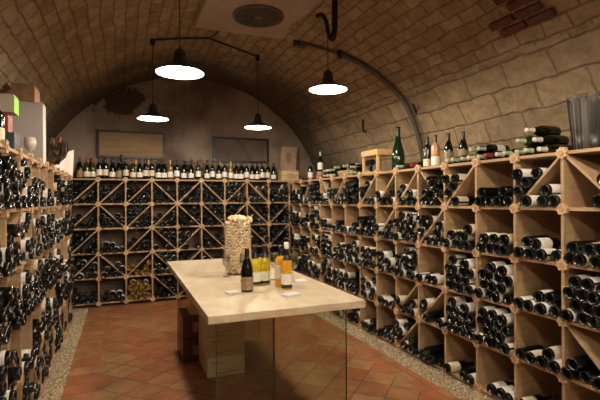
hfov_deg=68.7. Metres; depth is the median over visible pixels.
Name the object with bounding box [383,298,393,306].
wine bottle
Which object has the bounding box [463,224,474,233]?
wine bottle
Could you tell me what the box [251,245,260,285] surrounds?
wine bottle
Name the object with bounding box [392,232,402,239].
wine bottle
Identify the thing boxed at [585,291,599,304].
wine bottle
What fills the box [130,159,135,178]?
wine bottle
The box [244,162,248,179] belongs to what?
wine bottle
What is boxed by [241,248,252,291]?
wine bottle
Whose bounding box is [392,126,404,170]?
bottle
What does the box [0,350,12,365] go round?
wine bottle
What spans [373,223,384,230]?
wine bottle
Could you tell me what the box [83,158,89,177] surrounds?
wine bottle
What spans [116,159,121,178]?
wine bottle
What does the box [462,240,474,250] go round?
wine bottle
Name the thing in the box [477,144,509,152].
wine bottle
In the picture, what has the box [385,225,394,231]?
wine bottle
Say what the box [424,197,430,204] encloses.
wine bottle
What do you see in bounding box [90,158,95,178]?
wine bottle
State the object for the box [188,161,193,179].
wine bottle
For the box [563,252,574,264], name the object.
wine bottle
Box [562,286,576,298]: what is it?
wine bottle
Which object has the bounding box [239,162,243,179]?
wine bottle
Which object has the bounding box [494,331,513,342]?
wine bottle
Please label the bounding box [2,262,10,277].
wine bottle
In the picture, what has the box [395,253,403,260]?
wine bottle
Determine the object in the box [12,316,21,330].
wine bottle
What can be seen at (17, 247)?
wine bottle
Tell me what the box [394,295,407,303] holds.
wine bottle
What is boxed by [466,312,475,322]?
wine bottle
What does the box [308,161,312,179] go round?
wine bottle
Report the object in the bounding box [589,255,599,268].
wine bottle
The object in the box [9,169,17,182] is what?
wine bottle
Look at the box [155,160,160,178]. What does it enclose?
wine bottle
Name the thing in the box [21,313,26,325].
wine bottle
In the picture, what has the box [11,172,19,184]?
wine bottle
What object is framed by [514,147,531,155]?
wine bottle
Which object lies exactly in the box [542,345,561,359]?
wine bottle
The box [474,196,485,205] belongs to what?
wine bottle
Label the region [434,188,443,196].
wine bottle
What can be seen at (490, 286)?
wine bottle
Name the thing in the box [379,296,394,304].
wine bottle
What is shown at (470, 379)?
wine bottle
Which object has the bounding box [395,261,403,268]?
wine bottle
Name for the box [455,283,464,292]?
wine bottle
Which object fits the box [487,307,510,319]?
wine bottle
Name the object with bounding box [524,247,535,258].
wine bottle
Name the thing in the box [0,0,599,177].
ceiling
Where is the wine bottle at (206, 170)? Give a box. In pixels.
[204,161,209,179]
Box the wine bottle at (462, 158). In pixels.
[460,154,475,161]
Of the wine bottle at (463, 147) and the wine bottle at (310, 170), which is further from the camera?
the wine bottle at (310, 170)
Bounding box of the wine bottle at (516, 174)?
[511,169,531,179]
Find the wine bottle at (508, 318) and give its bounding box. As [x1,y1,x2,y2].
[496,313,513,325]
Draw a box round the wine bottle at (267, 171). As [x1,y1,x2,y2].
[265,163,269,179]
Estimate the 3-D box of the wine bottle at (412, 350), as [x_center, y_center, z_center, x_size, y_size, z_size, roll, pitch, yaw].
[1.176,1.410,4.154,0.300,0.078,0.078,0,0,-22]
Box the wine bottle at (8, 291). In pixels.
[0,286,14,301]
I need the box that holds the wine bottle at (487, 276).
[483,271,494,280]
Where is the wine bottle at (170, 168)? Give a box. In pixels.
[168,160,172,178]
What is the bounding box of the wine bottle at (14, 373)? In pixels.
[8,366,21,381]
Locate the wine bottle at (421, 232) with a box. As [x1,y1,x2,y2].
[417,227,427,235]
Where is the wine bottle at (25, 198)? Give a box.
[21,195,27,207]
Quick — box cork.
[225,220,246,274]
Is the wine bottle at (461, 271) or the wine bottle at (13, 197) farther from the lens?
the wine bottle at (461, 271)
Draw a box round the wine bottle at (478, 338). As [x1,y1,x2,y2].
[473,333,485,343]
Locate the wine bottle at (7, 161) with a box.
[0,155,12,169]
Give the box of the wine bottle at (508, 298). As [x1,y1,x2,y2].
[503,293,513,304]
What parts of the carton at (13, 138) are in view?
lid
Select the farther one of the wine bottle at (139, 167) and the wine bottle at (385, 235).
the wine bottle at (139, 167)
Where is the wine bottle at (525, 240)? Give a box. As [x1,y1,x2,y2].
[521,235,558,246]
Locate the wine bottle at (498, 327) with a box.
[494,321,511,330]
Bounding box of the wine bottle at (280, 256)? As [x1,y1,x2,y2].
[275,245,283,286]
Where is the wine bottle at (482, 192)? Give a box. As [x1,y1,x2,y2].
[477,187,499,197]
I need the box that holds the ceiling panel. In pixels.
[194,0,320,38]
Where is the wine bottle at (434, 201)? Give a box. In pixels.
[429,197,441,205]
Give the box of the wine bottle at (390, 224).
[388,220,394,227]
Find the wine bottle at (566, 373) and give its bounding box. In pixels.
[560,366,596,379]
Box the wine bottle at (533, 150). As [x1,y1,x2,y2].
[523,145,545,154]
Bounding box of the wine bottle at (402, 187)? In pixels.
[400,184,407,191]
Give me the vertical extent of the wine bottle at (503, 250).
0.078 m
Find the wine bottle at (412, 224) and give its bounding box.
[409,220,416,228]
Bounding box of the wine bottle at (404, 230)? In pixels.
[401,226,407,233]
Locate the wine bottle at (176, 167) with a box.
[174,160,179,178]
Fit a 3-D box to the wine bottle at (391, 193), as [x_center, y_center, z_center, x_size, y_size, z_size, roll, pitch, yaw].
[1.059,-0.060,4.543,0.300,0.078,0.078,0,0,-22]
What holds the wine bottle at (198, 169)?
on the rack at (243, 206)
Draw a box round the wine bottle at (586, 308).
[581,302,595,314]
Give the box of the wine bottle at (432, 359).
[428,353,444,364]
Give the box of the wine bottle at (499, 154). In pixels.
[495,150,510,157]
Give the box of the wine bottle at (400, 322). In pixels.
[393,318,415,327]
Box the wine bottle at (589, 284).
[580,276,599,291]
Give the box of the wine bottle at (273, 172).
[271,163,275,180]
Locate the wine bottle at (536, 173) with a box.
[531,168,547,178]
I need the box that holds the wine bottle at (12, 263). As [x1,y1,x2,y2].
[10,260,14,273]
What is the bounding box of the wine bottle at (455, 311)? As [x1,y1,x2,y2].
[451,306,459,315]
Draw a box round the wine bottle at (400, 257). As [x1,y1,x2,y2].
[398,254,405,262]
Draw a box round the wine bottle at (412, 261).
[408,258,417,265]
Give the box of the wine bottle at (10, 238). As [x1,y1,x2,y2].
[7,234,13,247]
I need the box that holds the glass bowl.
[49,142,68,165]
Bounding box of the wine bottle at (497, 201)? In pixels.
[492,196,504,206]
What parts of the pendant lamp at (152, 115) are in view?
cord, lamp shade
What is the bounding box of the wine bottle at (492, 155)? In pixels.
[483,151,502,158]
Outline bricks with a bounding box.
[488,0,556,37]
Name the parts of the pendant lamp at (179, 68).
lamp shade, cord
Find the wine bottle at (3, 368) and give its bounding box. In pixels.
[0,365,6,381]
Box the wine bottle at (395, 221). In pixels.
[392,218,399,225]
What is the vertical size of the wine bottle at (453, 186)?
0.080 m
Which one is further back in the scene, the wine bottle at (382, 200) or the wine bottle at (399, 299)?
the wine bottle at (382, 200)
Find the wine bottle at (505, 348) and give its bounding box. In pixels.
[499,341,513,354]
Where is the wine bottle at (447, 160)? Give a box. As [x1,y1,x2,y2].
[445,156,458,163]
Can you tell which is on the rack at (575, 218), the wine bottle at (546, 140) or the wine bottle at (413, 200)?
the wine bottle at (413, 200)
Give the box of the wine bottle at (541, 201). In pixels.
[536,195,550,206]
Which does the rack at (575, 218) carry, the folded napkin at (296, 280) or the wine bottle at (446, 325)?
the wine bottle at (446, 325)
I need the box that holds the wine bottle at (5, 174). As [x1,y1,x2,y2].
[0,168,8,183]
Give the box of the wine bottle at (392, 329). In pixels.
[389,326,395,333]
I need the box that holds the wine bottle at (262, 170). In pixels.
[260,162,264,179]
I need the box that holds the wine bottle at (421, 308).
[419,304,428,311]
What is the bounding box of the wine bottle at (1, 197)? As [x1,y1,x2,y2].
[0,194,2,209]
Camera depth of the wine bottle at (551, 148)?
2.98 m
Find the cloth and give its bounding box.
[55,150,73,177]
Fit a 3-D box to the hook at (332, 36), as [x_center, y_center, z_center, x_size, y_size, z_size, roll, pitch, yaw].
[0.251,-1.698,4.041,0.175,0.465,0.176,0,0,-42]
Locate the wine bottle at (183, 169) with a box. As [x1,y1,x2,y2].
[181,160,186,179]
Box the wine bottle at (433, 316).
[423,311,443,321]
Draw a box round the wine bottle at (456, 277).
[453,273,461,282]
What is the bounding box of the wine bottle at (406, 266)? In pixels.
[403,263,408,269]
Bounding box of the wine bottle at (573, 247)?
[566,240,596,253]
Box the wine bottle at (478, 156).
[477,152,491,159]
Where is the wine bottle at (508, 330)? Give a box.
[501,324,513,336]
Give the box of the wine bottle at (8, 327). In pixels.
[5,325,10,338]
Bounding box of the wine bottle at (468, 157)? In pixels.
[466,153,483,159]
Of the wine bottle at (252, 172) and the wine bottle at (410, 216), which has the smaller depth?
the wine bottle at (410, 216)
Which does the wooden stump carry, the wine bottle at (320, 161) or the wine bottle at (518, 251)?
the wine bottle at (320, 161)
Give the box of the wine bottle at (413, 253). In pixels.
[410,249,417,257]
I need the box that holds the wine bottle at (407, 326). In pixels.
[403,321,415,330]
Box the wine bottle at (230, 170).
[228,161,232,179]
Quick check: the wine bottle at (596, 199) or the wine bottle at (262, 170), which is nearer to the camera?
the wine bottle at (596, 199)
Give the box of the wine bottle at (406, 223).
[404,220,409,227]
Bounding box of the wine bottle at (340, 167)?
[334,165,353,170]
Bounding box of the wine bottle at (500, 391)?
[496,385,513,398]
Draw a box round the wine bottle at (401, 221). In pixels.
[398,218,406,226]
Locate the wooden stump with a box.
[317,171,323,178]
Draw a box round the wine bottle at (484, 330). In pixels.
[482,326,490,335]
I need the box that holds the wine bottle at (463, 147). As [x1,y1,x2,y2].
[458,131,467,156]
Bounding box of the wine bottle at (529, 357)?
[523,349,542,363]
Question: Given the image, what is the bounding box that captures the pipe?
[293,40,423,161]
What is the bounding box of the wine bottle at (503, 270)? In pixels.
[496,264,513,276]
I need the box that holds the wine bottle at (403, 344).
[401,340,408,348]
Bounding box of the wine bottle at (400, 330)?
[396,327,407,335]
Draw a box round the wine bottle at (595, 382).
[591,376,599,391]
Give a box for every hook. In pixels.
[315,0,337,40]
[362,119,366,132]
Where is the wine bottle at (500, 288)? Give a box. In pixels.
[495,283,513,293]
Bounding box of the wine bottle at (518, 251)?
[513,246,527,257]
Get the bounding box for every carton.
[0,93,18,115]
[5,132,19,149]
[11,83,39,101]
[13,101,45,163]
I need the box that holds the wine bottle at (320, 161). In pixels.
[318,152,322,170]
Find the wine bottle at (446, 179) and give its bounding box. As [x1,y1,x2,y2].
[441,174,451,183]
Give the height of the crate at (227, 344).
0.173 m
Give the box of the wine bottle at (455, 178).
[451,174,466,183]
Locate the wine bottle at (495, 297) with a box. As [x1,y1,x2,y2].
[489,291,503,302]
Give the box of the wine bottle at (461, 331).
[457,326,466,336]
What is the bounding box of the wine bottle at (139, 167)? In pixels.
[137,159,142,178]
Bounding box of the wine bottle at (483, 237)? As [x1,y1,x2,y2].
[479,232,496,242]
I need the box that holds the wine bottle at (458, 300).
[448,296,472,306]
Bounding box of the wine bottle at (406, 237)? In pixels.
[403,233,410,241]
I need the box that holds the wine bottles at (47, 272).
[0,159,599,399]
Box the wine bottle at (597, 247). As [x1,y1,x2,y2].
[594,243,599,255]
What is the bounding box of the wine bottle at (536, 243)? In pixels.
[529,237,560,249]
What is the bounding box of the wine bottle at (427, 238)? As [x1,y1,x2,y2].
[424,235,433,244]
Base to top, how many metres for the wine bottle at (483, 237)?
0.080 m
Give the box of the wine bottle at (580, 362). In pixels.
[566,354,595,370]
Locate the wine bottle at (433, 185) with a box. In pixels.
[429,182,443,190]
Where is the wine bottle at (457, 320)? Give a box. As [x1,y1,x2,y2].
[453,316,463,325]
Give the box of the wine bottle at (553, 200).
[547,195,560,206]
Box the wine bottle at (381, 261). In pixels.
[378,258,384,263]
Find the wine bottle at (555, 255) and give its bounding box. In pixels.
[550,249,560,261]
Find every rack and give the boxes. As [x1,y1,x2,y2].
[0,139,72,399]
[71,177,290,307]
[291,147,599,399]
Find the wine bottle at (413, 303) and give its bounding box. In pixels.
[409,299,417,307]
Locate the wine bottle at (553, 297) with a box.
[544,290,560,303]
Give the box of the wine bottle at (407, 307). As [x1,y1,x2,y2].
[404,306,410,314]
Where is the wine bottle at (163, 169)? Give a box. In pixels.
[161,160,166,178]
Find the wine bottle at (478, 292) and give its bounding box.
[473,287,486,297]
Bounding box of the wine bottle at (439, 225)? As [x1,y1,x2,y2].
[435,221,443,229]
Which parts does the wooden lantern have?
post, rail, post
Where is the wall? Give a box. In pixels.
[49,77,316,296]
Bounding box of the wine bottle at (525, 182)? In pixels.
[520,177,537,187]
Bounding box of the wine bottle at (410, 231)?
[407,227,416,234]
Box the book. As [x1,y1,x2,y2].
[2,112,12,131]
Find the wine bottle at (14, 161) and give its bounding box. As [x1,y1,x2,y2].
[13,159,16,169]
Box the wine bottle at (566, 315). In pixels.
[559,308,578,322]
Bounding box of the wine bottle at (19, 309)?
[15,303,22,315]
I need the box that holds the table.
[167,257,364,399]
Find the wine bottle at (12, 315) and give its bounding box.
[8,306,15,319]
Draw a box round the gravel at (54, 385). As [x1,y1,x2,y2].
[38,305,88,399]
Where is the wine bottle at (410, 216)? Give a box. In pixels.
[406,213,416,220]
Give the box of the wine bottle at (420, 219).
[416,215,427,223]
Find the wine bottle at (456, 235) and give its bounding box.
[454,230,462,239]
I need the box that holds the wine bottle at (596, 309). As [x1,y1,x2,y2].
[592,305,599,318]
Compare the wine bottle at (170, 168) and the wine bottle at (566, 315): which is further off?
the wine bottle at (170, 168)
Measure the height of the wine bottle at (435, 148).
0.300 m
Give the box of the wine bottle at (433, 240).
[430,236,437,244]
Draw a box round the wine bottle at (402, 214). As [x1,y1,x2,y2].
[399,211,416,218]
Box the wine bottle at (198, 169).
[196,161,200,179]
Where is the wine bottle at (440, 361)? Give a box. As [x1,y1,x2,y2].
[437,357,444,366]
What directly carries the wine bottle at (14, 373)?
on the wine bottle at (10, 384)
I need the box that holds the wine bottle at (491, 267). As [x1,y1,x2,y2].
[486,261,513,272]
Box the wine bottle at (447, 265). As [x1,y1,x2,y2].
[445,263,451,271]
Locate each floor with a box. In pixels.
[37,306,77,399]
[95,297,432,399]
[330,311,496,399]
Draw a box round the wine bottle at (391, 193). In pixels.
[388,190,394,196]
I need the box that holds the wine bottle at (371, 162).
[365,159,375,166]
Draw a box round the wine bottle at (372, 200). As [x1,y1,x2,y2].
[369,197,375,204]
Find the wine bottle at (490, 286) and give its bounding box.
[486,281,497,291]
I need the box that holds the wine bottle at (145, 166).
[143,159,148,178]
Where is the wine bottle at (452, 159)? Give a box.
[451,155,468,162]
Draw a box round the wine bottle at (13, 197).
[11,195,15,208]
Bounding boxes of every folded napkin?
[224,290,241,294]
[281,292,300,297]
[292,279,308,282]
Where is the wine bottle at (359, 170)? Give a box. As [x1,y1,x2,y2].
[350,169,372,173]
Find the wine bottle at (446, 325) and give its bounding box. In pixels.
[443,321,450,330]
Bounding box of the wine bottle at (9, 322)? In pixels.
[7,320,12,333]
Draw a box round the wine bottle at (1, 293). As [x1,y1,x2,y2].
[0,291,3,306]
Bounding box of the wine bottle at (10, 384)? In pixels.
[8,382,13,389]
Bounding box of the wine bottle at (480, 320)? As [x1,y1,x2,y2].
[476,315,484,324]
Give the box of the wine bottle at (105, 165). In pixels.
[102,158,107,178]
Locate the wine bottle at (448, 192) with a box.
[444,188,454,196]
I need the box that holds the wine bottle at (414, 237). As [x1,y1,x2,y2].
[410,234,417,242]
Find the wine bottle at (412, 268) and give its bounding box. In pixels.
[409,266,417,270]
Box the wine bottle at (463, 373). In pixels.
[459,368,475,380]
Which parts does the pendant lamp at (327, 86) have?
cord, lamp shade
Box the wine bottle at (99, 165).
[96,158,101,178]
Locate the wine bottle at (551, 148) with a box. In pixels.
[537,144,571,152]
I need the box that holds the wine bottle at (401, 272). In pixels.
[397,269,406,276]
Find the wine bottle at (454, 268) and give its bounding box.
[449,264,459,273]
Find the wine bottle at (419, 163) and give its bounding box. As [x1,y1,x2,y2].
[410,162,422,166]
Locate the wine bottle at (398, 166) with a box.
[396,163,410,168]
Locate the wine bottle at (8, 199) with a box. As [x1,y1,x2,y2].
[3,196,12,209]
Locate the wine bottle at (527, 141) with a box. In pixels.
[515,136,544,146]
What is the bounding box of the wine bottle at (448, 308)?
[446,305,451,313]
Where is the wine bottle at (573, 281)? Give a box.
[568,274,597,288]
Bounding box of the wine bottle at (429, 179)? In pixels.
[426,176,437,184]
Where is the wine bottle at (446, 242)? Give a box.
[441,238,453,247]
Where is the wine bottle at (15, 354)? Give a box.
[12,350,17,362]
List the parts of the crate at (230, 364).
lid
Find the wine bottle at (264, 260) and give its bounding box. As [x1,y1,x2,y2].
[260,244,269,284]
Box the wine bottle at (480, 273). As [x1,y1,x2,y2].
[478,269,486,278]
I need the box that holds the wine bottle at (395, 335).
[393,331,404,339]
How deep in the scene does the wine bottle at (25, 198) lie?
2.67 m
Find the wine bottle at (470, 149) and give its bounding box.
[469,146,484,153]
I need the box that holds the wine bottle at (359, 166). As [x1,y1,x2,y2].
[350,164,372,169]
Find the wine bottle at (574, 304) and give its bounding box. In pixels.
[569,298,583,311]
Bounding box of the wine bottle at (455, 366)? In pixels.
[443,360,474,372]
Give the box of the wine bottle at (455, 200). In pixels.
[450,196,474,205]
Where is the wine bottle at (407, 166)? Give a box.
[403,162,417,168]
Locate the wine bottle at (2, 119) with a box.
[0,110,4,141]
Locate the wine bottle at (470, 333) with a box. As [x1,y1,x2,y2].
[466,329,475,339]
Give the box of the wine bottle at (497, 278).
[494,273,502,282]
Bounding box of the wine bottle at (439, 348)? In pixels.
[424,344,444,354]
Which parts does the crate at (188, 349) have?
lid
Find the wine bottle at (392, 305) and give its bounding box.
[389,301,395,308]
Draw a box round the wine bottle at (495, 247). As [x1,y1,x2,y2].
[492,243,500,253]
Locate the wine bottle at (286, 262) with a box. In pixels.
[281,242,291,289]
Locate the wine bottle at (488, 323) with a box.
[483,317,495,327]
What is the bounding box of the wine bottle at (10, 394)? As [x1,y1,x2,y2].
[2,390,16,399]
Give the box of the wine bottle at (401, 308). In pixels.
[399,304,408,312]
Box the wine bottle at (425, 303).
[420,297,436,307]
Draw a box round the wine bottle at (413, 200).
[410,197,416,204]
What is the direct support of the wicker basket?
on the rack at (575, 218)
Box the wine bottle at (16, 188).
[12,184,20,194]
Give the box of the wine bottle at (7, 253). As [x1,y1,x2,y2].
[0,247,13,261]
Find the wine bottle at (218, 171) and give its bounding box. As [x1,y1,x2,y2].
[216,161,221,179]
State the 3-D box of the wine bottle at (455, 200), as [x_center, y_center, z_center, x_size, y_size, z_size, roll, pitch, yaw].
[1.401,0.008,3.671,0.300,0.080,0.080,0,0,-22]
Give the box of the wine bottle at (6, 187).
[2,181,11,195]
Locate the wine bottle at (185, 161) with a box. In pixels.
[185,161,187,179]
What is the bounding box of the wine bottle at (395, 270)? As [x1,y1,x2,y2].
[393,268,398,275]
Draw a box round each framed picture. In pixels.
[96,129,164,159]
[213,136,268,163]
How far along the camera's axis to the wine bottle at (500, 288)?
3.15 m
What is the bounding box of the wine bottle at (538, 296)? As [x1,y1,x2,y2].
[533,289,558,302]
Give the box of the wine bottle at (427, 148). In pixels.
[423,137,430,166]
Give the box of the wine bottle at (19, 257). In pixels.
[17,253,21,265]
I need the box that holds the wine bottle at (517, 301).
[513,296,532,308]
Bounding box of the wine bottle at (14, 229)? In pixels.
[7,224,20,236]
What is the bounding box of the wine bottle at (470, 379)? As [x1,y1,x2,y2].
[465,373,475,384]
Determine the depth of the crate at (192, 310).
4.10 m
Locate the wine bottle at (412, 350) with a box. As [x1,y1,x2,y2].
[409,345,417,354]
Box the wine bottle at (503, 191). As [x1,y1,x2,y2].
[498,186,512,196]
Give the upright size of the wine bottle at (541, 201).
0.080 m
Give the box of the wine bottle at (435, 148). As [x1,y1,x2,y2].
[431,135,439,165]
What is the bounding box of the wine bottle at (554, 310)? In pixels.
[549,304,560,317]
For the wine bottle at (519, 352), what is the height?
0.078 m
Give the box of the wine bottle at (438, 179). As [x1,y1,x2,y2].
[436,175,442,184]
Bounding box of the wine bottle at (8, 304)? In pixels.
[1,301,11,313]
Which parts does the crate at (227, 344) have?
lid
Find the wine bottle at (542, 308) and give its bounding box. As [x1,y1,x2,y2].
[534,302,560,314]
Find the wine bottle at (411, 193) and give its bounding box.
[406,189,416,197]
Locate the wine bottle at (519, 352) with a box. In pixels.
[515,344,550,359]
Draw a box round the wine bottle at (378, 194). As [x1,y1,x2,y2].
[375,191,383,197]
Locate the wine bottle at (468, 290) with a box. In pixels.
[464,284,475,294]
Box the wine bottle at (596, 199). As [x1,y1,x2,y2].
[592,194,599,207]
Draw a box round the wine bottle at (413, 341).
[408,336,417,345]
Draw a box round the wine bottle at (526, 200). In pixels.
[520,195,539,206]
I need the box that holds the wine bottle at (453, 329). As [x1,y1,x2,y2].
[450,324,459,333]
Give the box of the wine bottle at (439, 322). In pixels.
[436,318,443,327]
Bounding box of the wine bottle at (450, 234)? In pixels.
[447,229,461,239]
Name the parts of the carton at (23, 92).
lid, panel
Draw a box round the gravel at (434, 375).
[314,311,492,399]
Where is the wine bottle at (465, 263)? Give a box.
[460,258,474,268]
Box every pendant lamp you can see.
[137,45,168,121]
[155,0,203,79]
[244,61,270,129]
[309,31,346,93]
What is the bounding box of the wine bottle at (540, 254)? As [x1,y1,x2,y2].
[534,248,560,260]
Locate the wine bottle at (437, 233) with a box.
[433,229,443,237]
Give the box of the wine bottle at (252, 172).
[250,162,254,179]
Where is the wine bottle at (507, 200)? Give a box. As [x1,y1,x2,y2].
[503,196,512,206]
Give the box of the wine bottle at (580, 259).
[572,253,589,266]
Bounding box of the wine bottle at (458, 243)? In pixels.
[455,240,463,249]
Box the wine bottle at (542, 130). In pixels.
[524,125,560,136]
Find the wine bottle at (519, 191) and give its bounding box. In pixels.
[513,185,530,196]
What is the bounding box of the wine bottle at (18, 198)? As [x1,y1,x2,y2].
[14,195,22,208]
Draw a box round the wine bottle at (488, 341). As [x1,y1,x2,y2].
[484,336,495,346]
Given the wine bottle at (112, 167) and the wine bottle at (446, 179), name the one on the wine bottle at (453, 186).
the wine bottle at (446, 179)
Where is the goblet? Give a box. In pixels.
[24,137,36,152]
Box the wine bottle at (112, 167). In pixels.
[109,158,114,178]
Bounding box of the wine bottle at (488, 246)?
[484,242,493,252]
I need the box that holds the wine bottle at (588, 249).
[583,242,599,256]
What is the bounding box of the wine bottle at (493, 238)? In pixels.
[488,233,508,243]
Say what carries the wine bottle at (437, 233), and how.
on the wine bottle at (433, 240)
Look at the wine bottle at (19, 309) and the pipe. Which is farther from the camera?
the pipe
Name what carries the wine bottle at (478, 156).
on the rack at (575, 218)
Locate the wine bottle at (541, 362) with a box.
[535,355,550,367]
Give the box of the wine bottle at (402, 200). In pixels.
[399,197,406,204]
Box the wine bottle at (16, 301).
[12,292,19,305]
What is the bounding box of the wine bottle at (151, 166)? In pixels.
[149,159,154,178]
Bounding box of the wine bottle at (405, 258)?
[403,255,410,263]
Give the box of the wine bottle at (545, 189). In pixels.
[539,184,560,195]
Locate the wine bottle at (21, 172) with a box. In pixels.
[17,170,22,182]
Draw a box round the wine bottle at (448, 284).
[446,280,452,288]
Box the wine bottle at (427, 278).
[425,273,443,282]
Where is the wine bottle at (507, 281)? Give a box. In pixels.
[502,275,513,286]
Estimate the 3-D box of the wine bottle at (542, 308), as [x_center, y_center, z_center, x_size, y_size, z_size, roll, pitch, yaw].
[1.682,0.707,2.895,0.298,0.080,0.080,0,0,-22]
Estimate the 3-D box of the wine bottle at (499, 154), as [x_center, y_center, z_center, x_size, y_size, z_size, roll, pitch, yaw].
[1.615,-0.345,3.356,0.299,0.083,0.083,0,0,-22]
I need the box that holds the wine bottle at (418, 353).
[416,349,423,358]
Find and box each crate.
[178,307,198,338]
[178,330,198,362]
[186,294,197,314]
[198,311,243,336]
[199,324,244,357]
[199,343,244,377]
[278,170,298,180]
[279,146,296,170]
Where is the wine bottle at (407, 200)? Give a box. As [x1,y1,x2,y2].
[405,197,410,204]
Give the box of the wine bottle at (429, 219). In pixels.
[425,215,437,223]
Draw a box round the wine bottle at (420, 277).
[415,272,435,281]
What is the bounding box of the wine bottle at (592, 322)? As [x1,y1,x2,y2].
[586,315,599,329]
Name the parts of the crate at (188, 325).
lid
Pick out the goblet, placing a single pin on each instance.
(30, 144)
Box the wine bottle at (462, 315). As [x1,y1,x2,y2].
[460,311,468,319]
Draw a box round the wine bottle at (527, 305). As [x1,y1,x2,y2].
[521,299,536,311]
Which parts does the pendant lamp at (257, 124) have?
cord, lamp shade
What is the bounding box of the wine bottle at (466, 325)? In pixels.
[462,320,475,329]
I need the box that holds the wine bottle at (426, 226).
[423,221,431,229]
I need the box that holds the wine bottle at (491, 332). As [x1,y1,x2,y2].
[488,328,498,338]
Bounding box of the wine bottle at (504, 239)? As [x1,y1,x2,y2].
[499,234,513,244]
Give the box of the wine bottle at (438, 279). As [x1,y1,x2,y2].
[430,275,443,284]
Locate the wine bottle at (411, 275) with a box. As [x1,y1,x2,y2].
[408,271,417,279]
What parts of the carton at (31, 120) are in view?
lid, panel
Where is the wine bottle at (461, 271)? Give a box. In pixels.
[459,267,466,275]
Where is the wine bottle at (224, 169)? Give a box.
[222,161,226,179]
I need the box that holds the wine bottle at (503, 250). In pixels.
[498,244,513,255]
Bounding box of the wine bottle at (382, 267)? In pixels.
[378,264,386,271]
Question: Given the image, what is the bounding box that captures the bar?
[150,31,259,60]
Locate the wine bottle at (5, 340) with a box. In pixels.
[0,329,9,344]
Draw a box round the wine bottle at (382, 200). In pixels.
[378,197,387,204]
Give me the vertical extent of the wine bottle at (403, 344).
0.080 m
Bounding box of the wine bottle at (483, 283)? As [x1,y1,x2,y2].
[480,279,488,289]
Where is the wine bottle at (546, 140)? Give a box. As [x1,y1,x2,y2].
[532,135,568,145]
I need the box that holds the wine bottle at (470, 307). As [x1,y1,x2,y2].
[460,302,475,313]
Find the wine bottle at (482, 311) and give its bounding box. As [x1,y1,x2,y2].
[477,305,505,317]
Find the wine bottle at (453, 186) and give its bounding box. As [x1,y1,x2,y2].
[449,182,459,190]
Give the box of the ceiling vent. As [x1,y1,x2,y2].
[233,4,283,27]
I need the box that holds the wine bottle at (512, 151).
[502,148,522,155]
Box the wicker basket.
[337,164,355,176]
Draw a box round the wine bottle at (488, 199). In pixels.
[484,196,493,205]
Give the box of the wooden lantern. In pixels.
[361,141,392,173]
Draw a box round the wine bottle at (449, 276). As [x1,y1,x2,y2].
[446,272,453,281]
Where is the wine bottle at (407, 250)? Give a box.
[403,247,417,254]
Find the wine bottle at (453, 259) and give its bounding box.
[449,254,474,263]
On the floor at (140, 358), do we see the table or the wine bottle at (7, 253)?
the table
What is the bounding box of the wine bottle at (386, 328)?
[383,324,392,332]
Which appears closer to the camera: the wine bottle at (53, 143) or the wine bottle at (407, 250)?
the wine bottle at (407, 250)
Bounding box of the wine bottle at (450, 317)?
[447,314,456,323]
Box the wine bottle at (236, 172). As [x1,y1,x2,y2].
[234,162,238,179]
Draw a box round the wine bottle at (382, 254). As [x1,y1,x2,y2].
[378,251,394,258]
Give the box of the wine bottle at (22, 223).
[21,222,24,233]
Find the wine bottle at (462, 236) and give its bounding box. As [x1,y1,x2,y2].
[459,231,474,240]
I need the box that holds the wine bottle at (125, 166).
[123,159,128,178]
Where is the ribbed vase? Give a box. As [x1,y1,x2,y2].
[566,91,599,149]
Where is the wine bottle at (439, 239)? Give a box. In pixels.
[437,237,443,245]
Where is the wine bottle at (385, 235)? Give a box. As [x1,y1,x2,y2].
[381,231,389,238]
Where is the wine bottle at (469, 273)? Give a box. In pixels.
[465,268,475,278]
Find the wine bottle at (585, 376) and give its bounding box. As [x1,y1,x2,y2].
[578,367,599,383]
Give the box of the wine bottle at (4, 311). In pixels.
[0,307,8,322]
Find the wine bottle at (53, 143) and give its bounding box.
[51,137,55,164]
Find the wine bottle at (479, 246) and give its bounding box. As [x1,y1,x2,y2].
[476,242,485,251]
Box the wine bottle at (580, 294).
[575,288,590,301]
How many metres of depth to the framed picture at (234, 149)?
7.35 m
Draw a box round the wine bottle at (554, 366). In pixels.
[547,358,561,373]
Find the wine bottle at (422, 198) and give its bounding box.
[420,197,424,204]
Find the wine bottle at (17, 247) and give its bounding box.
[13,242,20,254]
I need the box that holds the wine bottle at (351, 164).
[342,163,360,169]
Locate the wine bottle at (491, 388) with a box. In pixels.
[486,381,513,394]
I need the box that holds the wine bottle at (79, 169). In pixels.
[76,157,82,177]
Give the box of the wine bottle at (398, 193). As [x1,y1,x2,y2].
[396,190,403,197]
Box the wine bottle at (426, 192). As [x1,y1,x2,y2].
[422,189,434,197]
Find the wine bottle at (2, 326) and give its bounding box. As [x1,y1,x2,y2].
[0,322,4,338]
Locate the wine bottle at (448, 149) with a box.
[444,133,453,163]
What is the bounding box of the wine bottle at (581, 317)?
[576,312,591,324]
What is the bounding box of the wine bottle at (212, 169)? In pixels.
[210,161,214,179]
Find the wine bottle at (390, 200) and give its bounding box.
[387,197,394,204]
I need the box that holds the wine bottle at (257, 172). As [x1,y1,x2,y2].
[255,162,259,179]
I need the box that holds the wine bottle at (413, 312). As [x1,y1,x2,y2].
[407,308,417,316]
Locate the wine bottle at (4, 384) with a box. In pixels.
[0,381,6,396]
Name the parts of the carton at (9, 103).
lid, panel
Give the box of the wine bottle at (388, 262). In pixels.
[385,258,394,266]
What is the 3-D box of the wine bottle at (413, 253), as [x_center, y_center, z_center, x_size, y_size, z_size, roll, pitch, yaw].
[1.200,0.511,4.210,0.300,0.080,0.080,0,0,-22]
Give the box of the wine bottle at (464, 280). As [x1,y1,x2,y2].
[460,276,475,285]
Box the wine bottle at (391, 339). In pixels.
[388,335,395,342]
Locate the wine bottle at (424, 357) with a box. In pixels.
[421,353,440,361]

